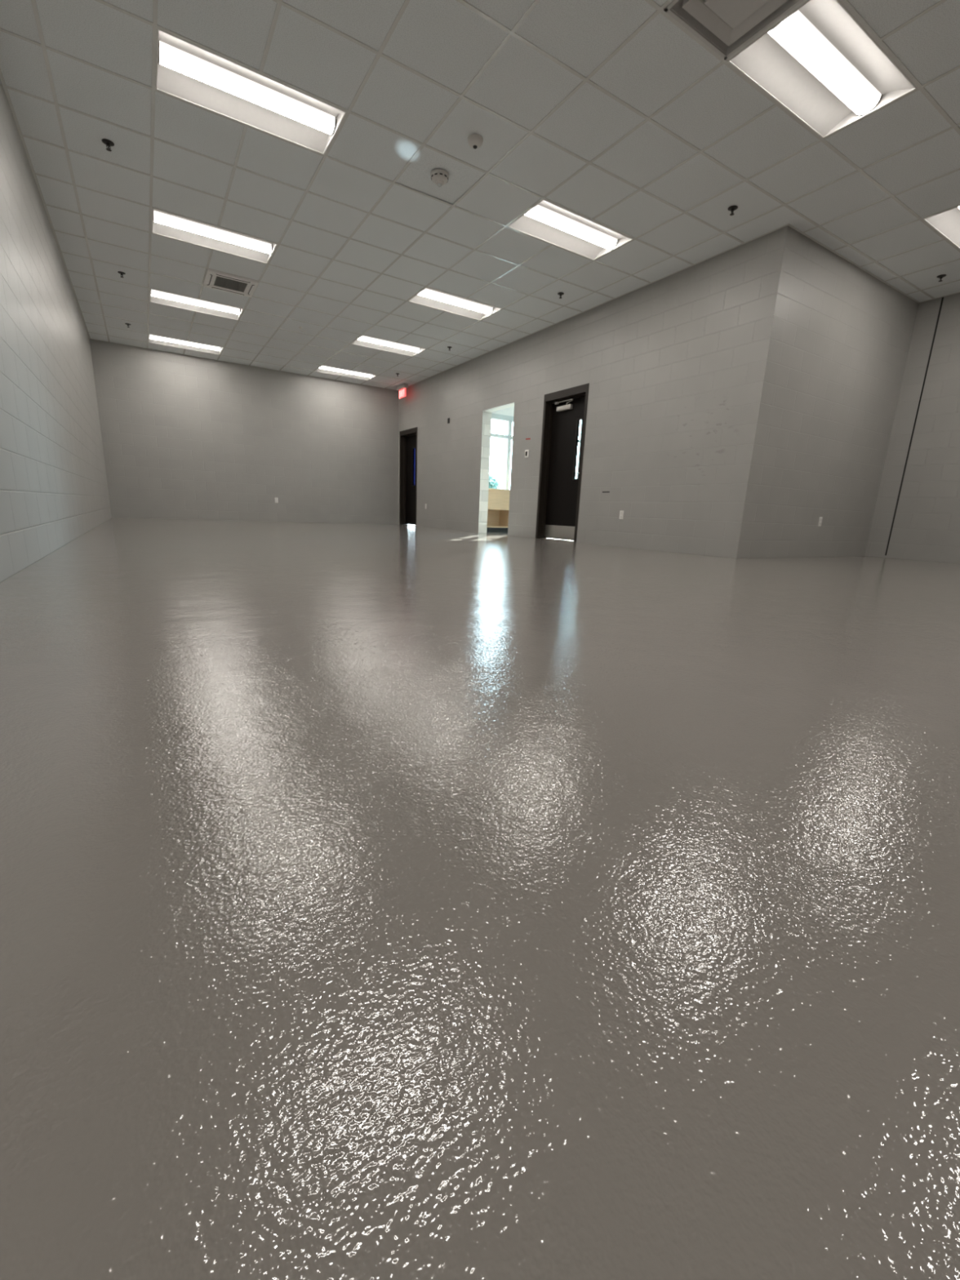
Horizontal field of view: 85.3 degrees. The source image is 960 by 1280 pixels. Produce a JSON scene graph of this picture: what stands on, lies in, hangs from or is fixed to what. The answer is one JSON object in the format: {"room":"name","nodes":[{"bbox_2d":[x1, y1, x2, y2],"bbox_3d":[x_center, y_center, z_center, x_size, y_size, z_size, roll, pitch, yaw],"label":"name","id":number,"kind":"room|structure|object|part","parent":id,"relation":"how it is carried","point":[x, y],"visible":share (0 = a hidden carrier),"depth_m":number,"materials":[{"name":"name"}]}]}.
{"room":"empty commercial room","nodes":[
{"label":"empty commercial room","id":0,"kind":"room"},
{"bbox_2d":[0,79,111,582],"bbox_3d":[-3.315,-2.539,3.629,0.200,3.722,15.720,-6,16,-31],"label":"wall","id":1,"kind":"structure","parent":0,"point":[54,491],"depth_m":3.94,"materials":[{"name":"grey paint"}]},
{"bbox_2d":[89,338,398,524],"bbox_3d":[-4.636,-4.567,11.697,6.351,3.722,0.200,-6,16,-31],"label":"wall","id":2,"kind":"structure","parent":0,"point":[184,437],"depth_m":11.29,"materials":[{"name":"grey paint"}]},
{"bbox_2d":[0,517,959,1279],"bbox_3d":[1.152,-1.174,6.878,10.912,0.120,15.720,-6,16,-31],"label":"floor","id":3,"kind":"structure","parent":0,"point":[377,901],"depth_m":0.53,"materials":[{"name":"grey concrete"}]},
{"bbox_2d":[486,488,510,532],"bbox_3d":[1.575,-2.846,11.714,3.840,0.862,0.447,-6,16,-31],"label":"cabinet","id":4,"kind":"object","parent":3,"relation":"on","point":[498,508],"visible":0.06,"depth_m":10.83,"materials":[{"name":"brown wood"}]},
{"bbox_3d":[1.455,-2.756,11.926,3.840,0.333,0.012,-6,16,-31],"label":"panel","id":5,"kind":"part","parent":4,"relation":"part of","materials":[{"name":"brown wood"}]},
{"bbox_2d":[487,508,508,510],"bbox_3d":[1.574,-2.882,11.710,3.840,0.023,0.435,-6,16,-31],"label":"shelf","id":6,"kind":"object","parent":4,"relation":"attached to","point":[487,508],"depth_m":10.77,"materials":[{"name":"brown wood"}]},
{"bbox_3d":[1.685,-3.023,11.504,3.840,0.357,0.018,-6,16,-31],"label":"panel","id":7,"kind":"part","parent":4,"relation":"part of","materials":[{"name":"brown wood"}]},
{"bbox_2d":[488,488,510,491],"bbox_3d":[1.592,-3.252,11.615,3.840,0.027,0.447,-6,16,-31],"label":"countertop","id":8,"kind":"structure","parent":4,"relation":"on","point":[488,488],"depth_m":10.62,"materials":[{"name":"white wood"}]},
{"bbox_2d":[0,0,959,390],"bbox_3d":[0.750,-4.316,5.768,9.259,0.025,15.320,-6,16,-31],"label":"ceiling","id":9,"kind":"structure","parent":0,"point":[446,42],"depth_m":4.35,"materials":[{"name":"tile"}]},
{"bbox_2d":[102,138,114,151],"bbox_3d":[-3.059,-4.065,4.291,0.086,0.053,0.086,-6,16,-31],"label":"sprinkler","id":10,"kind":"object","parent":9,"relation":"attached to","point":[108,143],"visible":1,"depth_m":4.28,"materials":[{"name":"metal"}]},
{"bbox_2d":[117,271,125,278],"bbox_3d":[-4.647,-4.734,6.762,0.086,0.053,0.086,-6,16,-31],"label":"sprinkler","id":11,"kind":"object","parent":9,"relation":"attached to","point":[122,273],"visible":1,"depth_m":6.75,"materials":[{"name":"metal"}]},
{"bbox_2d":[148,333,222,354],"bbox_3d":[-5.508,-5.575,9.764,1.193,0.090,0.584,-6,16,-31],"label":"ceiling light","id":12,"kind":"object","parent":9,"relation":"attached to","point":[152,339],"visible":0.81,"depth_m":9.83,"materials":[{"name":"grey plastic"}]},
{"bbox_2d":[149,288,243,319],"bbox_3d":[-4.220,-5.034,7.765,1.193,0.090,0.584,-6,16,-31],"label":"ceiling light","id":13,"kind":"object","parent":9,"relation":"attached to","point":[157,296],"visible":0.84,"depth_m":7.82,"materials":[{"name":"grey plastic"}]},
{"bbox_2d":[151,208,277,263],"bbox_3d":[-2.932,-4.493,5.767,1.193,0.090,0.584,-6,16,-31],"label":"ceiling light","id":14,"kind":"object","parent":9,"relation":"attached to","point":[163,224],"visible":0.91,"depth_m":5.81,"materials":[{"name":"grey plastic"}]},
{"bbox_2d":[203,268,258,297],"bbox_3d":[-3.319,-4.747,6.936,0.606,0.048,0.606,-6,16,-31],"label":"ceiling vent","id":15,"kind":"object","parent":9,"relation":"attached to","point":[214,279],"depth_m":6.90,"materials":[{"name":"white metal"}]},
{"bbox_2d":[155,28,346,155],"bbox_3d":[-1.644,-3.952,3.768,1.193,0.090,0.584,-6,16,-31],"label":"ceiling light","id":16,"kind":"object","parent":9,"relation":"attached to","point":[186,71],"visible":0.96,"depth_m":3.78,"materials":[{"name":"grey plastic"}]},
{"bbox_2d":[314,365,375,380],"bbox_3d":[-2.922,-5.860,11.353,1.193,0.090,0.584,-6,16,-31],"label":"ceiling light","id":17,"kind":"object","parent":9,"relation":"attached to","point":[324,369],"visible":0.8,"depth_m":11.44,"materials":[{"name":"grey plastic"}]},
{"bbox_2d":[351,335,425,355],"bbox_3d":[-1.635,-5.319,9.354,1.193,0.090,0.584,-6,16,-31],"label":"ceiling light","id":18,"kind":"object","parent":9,"relation":"attached to","point":[363,340],"visible":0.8,"depth_m":9.43,"materials":[{"name":"grey plastic"}]},
{"bbox_2d":[396,382,408,399],"bbox_3d":[-1.827,-5.858,12.279,0.110,0.272,0.430,-6,16,-31],"label":"exit sign","id":19,"kind":"object","parent":9,"relation":"hanging from","point":[402,388],"visible":1,"depth_m":12.22,"materials":[{"name":"red"}]},
{"bbox_3d":[-1.829,-5.815,12.289,0.024,0.184,0.356,-6,16,-31],"label":"panel","id":20,"kind":"part","parent":19,"relation":"part of","materials":[{"name":"white"}]},
{"bbox_2d":[430,168,448,186],"bbox_3d":[-0.351,-3.998,4.537,0.160,0.087,0.160,-6,16,-31],"label":"smoke detector","id":21,"kind":"object","parent":9,"relation":"attached to","point":[440,177],"visible":1,"depth_m":4.50,"materials":[{"name":"plastic"}]},
{"bbox_2d":[408,287,502,319],"bbox_3d":[-0.347,-4.777,7.356,1.193,0.090,0.584,-6,16,-31],"label":"ceiling light","id":22,"kind":"object","parent":9,"relation":"attached to","point":[428,297],"visible":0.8,"depth_m":7.42,"materials":[{"name":"grey plastic"}]},
{"bbox_2d":[467,133,483,149],"bbox_3d":[-0.038,-3.888,4.084,0.120,0.061,0.120,-6,16,-31],"label":"ceiling sensor","id":23,"kind":"object","parent":9,"relation":"attached to","point":[475,141],"visible":1,"depth_m":4.05,"materials":[{"name":"plastic"}]},
{"bbox_2d":[0,0,959,391],"bbox_3d":[0.750,-4.302,5.771,9.259,0.004,15.320,-6,16,-31],"label":"grid","id":24,"kind":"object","parent":9,"relation":"attached to","point":[846,3],"depth_m":4.43,"materials":[{"name":"white metal"}]},
{"bbox_2d":[557,292,564,298],"bbox_3d":[1.061,-4.526,6.854,0.086,0.053,0.086,-6,16,-31],"label":"sprinkler","id":25,"kind":"object","parent":9,"relation":"attached to","point":[560,294],"visible":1,"depth_m":6.84,"materials":[{"name":"metal"}]},
{"bbox_2d":[507,199,632,260],"bbox_3d":[0.941,-4.236,5.357,1.193,0.090,0.584,-6,16,-31],"label":"ceiling light","id":26,"kind":"object","parent":9,"relation":"attached to","point":[547,221],"visible":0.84,"depth_m":5.40,"materials":[{"name":"grey plastic"}]},
{"bbox_2d":[727,205,737,215],"bbox_3d":[2.344,-3.981,4.840,0.086,0.053,0.086,-6,16,-31],"label":"sprinkler","id":27,"kind":"object","parent":9,"relation":"attached to","point":[731,208],"visible":1,"depth_m":4.83,"materials":[{"name":"metal"}]},
{"bbox_2d":[663,0,804,59],"bbox_3d":[1.454,-3.626,2.878,0.584,0.131,0.584,-6,16,-31],"label":"ceiling vent","id":28,"kind":"object","parent":9,"relation":"in","point":[725,26],"visible":1,"depth_m":3.02,"materials":[{"name":"metal"}]},
{"bbox_3d":[1.453,-3.592,2.886,0.276,0.058,0.276,-6,16,-31],"label":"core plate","id":29,"kind":"part","parent":28,"relation":"part of","materials":[{"name":"metal"}]},
{"bbox_2d":[728,0,917,137],"bbox_3d":[2.229,-3.695,3.358,1.193,0.090,0.584,-6,16,-31],"label":"ceiling light","id":30,"kind":"object","parent":9,"relation":"attached to","point":[819,62],"visible":0.83,"depth_m":3.36,"materials":[{"name":"grey plastic"}]},
{"bbox_2d":[936,274,946,281],"bbox_3d":[5.280,-4.139,5.969,0.086,0.053,0.086,-6,16,-31],"label":"sprinkler","id":31,"kind":"object","parent":9,"relation":"attached to","point":[940,277],"visible":1,"depth_m":5.96,"materials":[{"name":"metal"}]},
{"bbox_2d":[923,205,959,248],"bbox_3d":[4.814,-3.979,4.948,1.193,0.090,0.584,-6,16,-31],"label":"ceiling light","id":32,"kind":"object","parent":9,"relation":"attached to","point":[947,223],"visible":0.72,"depth_m":4.99,"materials":[{"name":"grey plastic"}]},
{"bbox_2d":[491,406,514,416],"bbox_3d":[1.661,-4.330,11.768,4.361,3.722,0.200,-6,16,-31],"label":"annex window","id":33,"kind":"structure","parent":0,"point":[510,411],"depth_m":10.82,"materials":[{"name":"white paint"}]},
{"bbox_2d":[488,413,513,489],"bbox_3d":[0.692,-3.975,11.185,1.880,1.505,0.110,-6,16,-31],"label":"window","id":34,"kind":"structure","parent":33,"relation":"attached to","point":[508,437],"depth_m":11.02,"materials":[{"name":"metal"}]},
{"bbox_2d":[398,225,798,558],"bbox_3d":[0.528,-3.780,9.336,0.200,3.722,9.474,-6,16,-31],"label":"wall","id":35,"kind":"structure","parent":0,"point":[679,368],"depth_m":6.73,"materials":[{"name":"grey paint"}]},
{"bbox_2d":[399,426,417,526],"bbox_3d":[-1.691,-3.996,12.908,0.212,2.269,1.014,-6,16,-31],"label":"door","id":36,"kind":"structure","parent":35,"relation":"in","point":[408,437],"depth_m":13.11,"materials":[{"name":"black wood"}]},
{"bbox_3d":[-1.611,-4.267,12.847,0.008,0.870,0.127,-6,16,-31],"label":"vision glass","id":37,"kind":"part","parent":36,"relation":"part of","materials":[{"name":"blue glass"}]},
{"bbox_2d":[524,449,528,457],"bbox_3d":[0.791,-3.148,8.809,0.024,0.124,0.094,-6,16,-31],"label":"thermostat","id":38,"kind":"object","parent":35,"relation":"attached to","point":[526,451],"visible":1,"depth_m":8.79,"materials":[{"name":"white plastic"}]},
{"bbox_2d":[535,382,589,542],"bbox_3d":[1.339,-2.712,8.207,0.212,2.249,1.013,-6,16,-31],"label":"door","id":39,"kind":"structure","parent":35,"relation":"in","point":[559,489],"depth_m":8.32,"materials":[{"name":"black wood"}]},
{"bbox_3d":[1.333,-1.755,8.463,0.002,0.196,0.883,-6,16,-31],"label":"kick plate","id":40,"kind":"part","parent":39,"relation":"part of","materials":[{"name":"metal"}]},
{"bbox_3d":[1.312,-3.668,8.059,0.067,0.072,0.447,-5,16,-28],"label":"closer arm","id":41,"kind":"part","parent":39,"relation":"part of","materials":[{"name":"silver metal"}]},
{"bbox_2d":[576,419,582,478],"bbox_3d":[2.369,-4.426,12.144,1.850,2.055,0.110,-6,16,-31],"label":"window","id":42,"kind":"structure","parent":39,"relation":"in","point":[579,441],"depth_m":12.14,"materials":[{"name":"glass"}]},
{"bbox_2d":[618,511,623,519],"bbox_3d":[1.951,-1.725,7.188,0.010,0.115,0.070,-6,16,-31],"label":"wall outlet","id":43,"kind":"object","parent":35,"relation":"attached to","point":[621,513],"visible":1,"depth_m":7.18,"materials":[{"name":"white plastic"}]},
{"bbox_2d":[746,231,918,558],"bbox_3d":[4.380,-2.905,6.398,3.108,3.722,0.200,-6,16,-31],"label":"wall","id":44,"kind":"structure","parent":0,"point":[846,334],"depth_m":6.18,"materials":[{"name":"grey paint"}]},
{"bbox_2d":[817,516,822,526],"bbox_3d":[4.316,-1.502,6.609,0.070,0.115,0.010,-6,16,-31],"label":"wall outlet","id":45,"kind":"object","parent":44,"relation":"attached to","point":[820,517],"visible":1,"depth_m":6.60,"materials":[{"name":"white plastic"}]},
{"bbox_2d":[864,293,959,563],"bbox_3d":[7.210,-2.370,4.678,0.200,3.722,5.846,-6,16,-31],"label":"wall","id":46,"kind":"structure","parent":0,"point":[926,523],"depth_m":6.76,"materials":[{"name":"grey paint"}]},
{"bbox_2d":[884,297,943,555],"bbox_3d":[5.706,-2.723,6.872,0.006,3.188,0.017,-6,16,-31],"label":"trim","id":47,"kind":"structure","parent":46,"relation":"attached to","point":[941,303],"depth_m":6.83,"materials":[{"name":"black metal"}]},
{"label":"outside","id":48,"kind":"structure","parent":0,"visible":0},
{"bbox_3d":[-38.957,-38.254,153.075,500.000,0.250,500.000,-6,16,-31],"label":"trim","id":49,"kind":"structure","parent":48,"visible":0},
{"bbox_2d":[488,474,501,488],"bbox_3d":[0.683,-31.049,110.397,7.507,9.152,7.232,-6,16,-31],"label":"tree","id":50,"kind":"object","parent":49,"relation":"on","point":[492,481],"visible":0.12,"depth_m":108.36,"materials":[{"name":"green plant"}]}
]}

